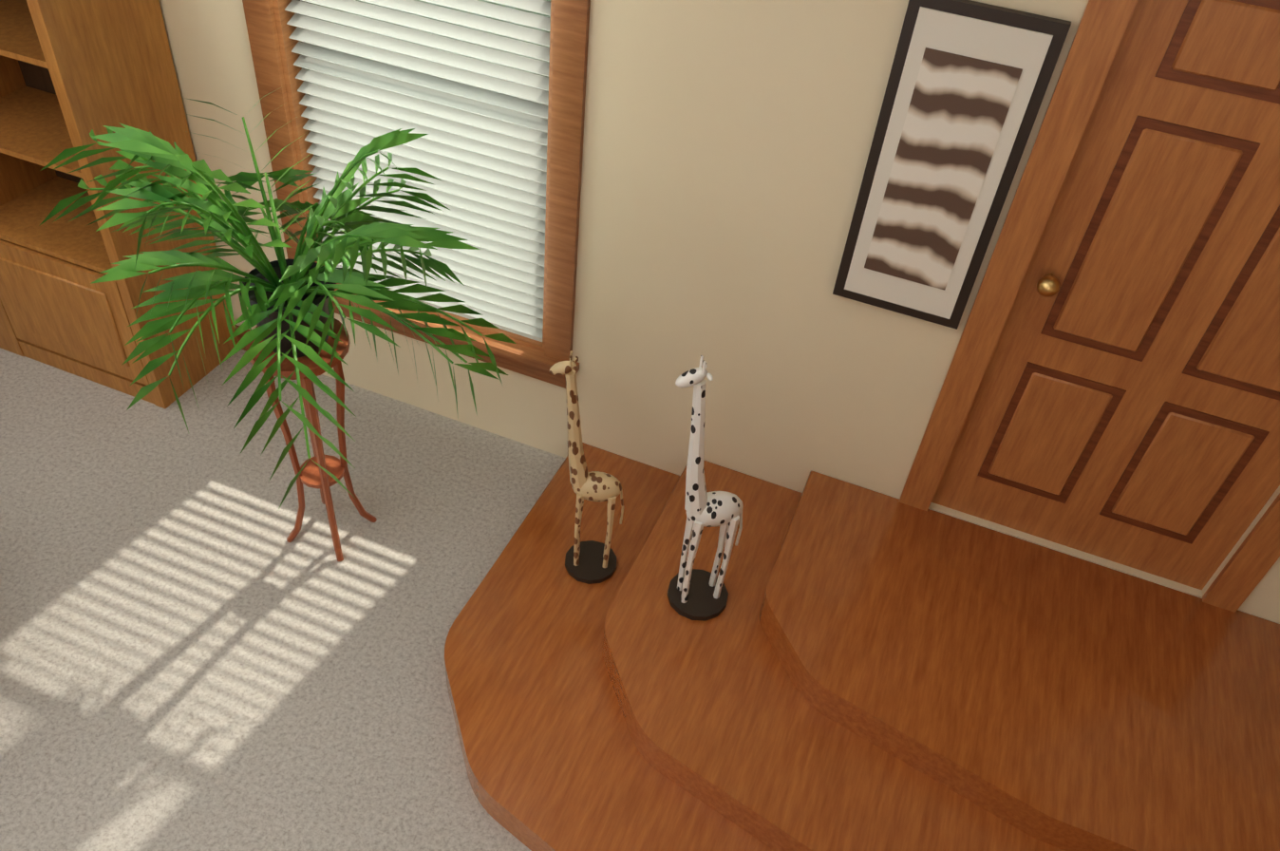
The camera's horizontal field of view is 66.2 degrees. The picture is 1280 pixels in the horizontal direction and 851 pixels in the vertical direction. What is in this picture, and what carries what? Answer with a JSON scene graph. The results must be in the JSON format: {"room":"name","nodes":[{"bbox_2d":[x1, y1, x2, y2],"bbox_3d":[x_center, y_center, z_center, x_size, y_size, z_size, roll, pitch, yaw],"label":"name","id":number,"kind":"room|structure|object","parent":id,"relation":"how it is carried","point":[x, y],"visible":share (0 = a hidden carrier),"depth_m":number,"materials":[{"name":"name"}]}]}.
{"room":"living room","nodes":[
{"label":"living room","id":0,"kind":"room"},
{"bbox_2d":[0,348,565,850],"bbox_3d":[-3.217,3.086,0.344,10.501,0.101,10.801,18,43,13],"label":"floor","id":1,"kind":"structure","parent":0,"point":[197,652],"depth_m":3.25,"materials":[{"name":"carpet"}]},
{"bbox_2d":[0,0,237,408],"bbox_3d":[-2.817,-1.228,3.740,2.331,1.846,0.488,18,43,13],"label":"bookcase","id":2,"kind":"object","parent":1,"relation":"on","point":[73,73],"depth_m":3.64,"materials":[{"name":"brown wood"}]},
{"bbox_2d":[245,318,376,561],"bbox_3d":[-1.077,0.062,3.273,0.300,0.866,0.300,18,43,13],"label":"plant stand","id":3,"kind":"object","parent":1,"relation":"on","point":[313,475],"visible":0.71,"depth_m":3.24,"materials":[{"name":"brown wood"}]},
{"bbox_2d":[38,87,515,510],"bbox_3d":[-1.030,-0.497,2.719,1.334,0.839,1.115,18,43,13],"label":"palm plant","id":4,"kind":"object","parent":3,"relation":"on","point":[290,310],"visible":1,"depth_m":2.61,"materials":[{"name":"green plant"}]},
{"bbox_2d":[444,442,1279,850],"bbox_3d":[0.832,0.985,2.865,3.000,0.360,1.720,18,43,13],"label":"platform","id":5,"kind":"object","parent":1,"relation":"on","point":[851,667],"visible":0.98,"depth_m":2.91,"materials":[{"name":"brown wood"}]},
{"bbox_2d":[549,350,623,583],"bbox_3d":[-0.166,0.138,3.088,0.258,0.904,0.180,5,42,-2],"label":"giraffe","id":6,"kind":"object","parent":5,"relation":"on","point":[590,561],"visible":1,"depth_m":3.12,"materials":[{"name":"brown"}]},
{"bbox_2d":[667,355,742,620],"bbox_3d":[0.191,0.190,2.836,0.281,0.985,0.196,-5,43,-13],"label":"giraffe","id":7,"kind":"object","parent":5,"relation":"on","point":[696,594],"visible":1,"depth_m":2.89,"materials":[{"name":"white"}]},
{"bbox_2d":[158,0,1279,623],"bbox_3d":[-1.067,-1.370,3.183,10.801,3.101,0.151,18,43,13],"label":"wall","id":8,"kind":"structure","parent":0,"point":[726,150],"depth_m":3.14,"materials":[{"name":"beige paint"}]},
{"bbox_2d":[233,324,250,351],"bbox_3d":[-2.782,-0.729,4.488,2.960,0.116,0.017,18,43,13],"label":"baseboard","id":9,"kind":"structure","parent":8,"relation":"attached to","point":[239,336],"depth_m":4.21,"materials":[{"name":"brown wood"}]},
{"bbox_2d":[242,0,590,388],"bbox_3d":[-0.706,-1.158,3.132,1.261,2.156,0.211,18,43,13],"label":"window","id":10,"kind":"structure","parent":8,"relation":"in","point":[488,97],"depth_m":3.27,"materials":[{"name":"white plastic"}]},
{"bbox_2d":[583,442,678,475],"bbox_3d":[0.292,0.288,3.755,1.241,0.116,0.017,18,43,13],"label":"baseboard","id":11,"kind":"structure","parent":8,"relation":"attached to","point":[583,442],"depth_m":3.80,"materials":[{"name":"brown wood"}]},
{"bbox_2d":[832,0,1071,329],"bbox_3d":[0.805,-0.679,2.663,0.380,0.891,0.034,18,43,13],"label":"framed picture","id":12,"kind":"object","parent":8,"relation":"attached to","point":[967,85],"visible":0.97,"depth_m":2.60,"materials":[{"name":"brown"}]},
{"bbox_2d":[898,0,1279,612],"bbox_3d":[1.502,-0.312,2.654,1.101,1.961,0.120,18,43,13],"label":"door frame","id":13,"kind":"structure","parent":8,"relation":"attached to","point":[1111,387],"depth_m":2.75,"materials":[{"name":"brown wood"}]}
]}

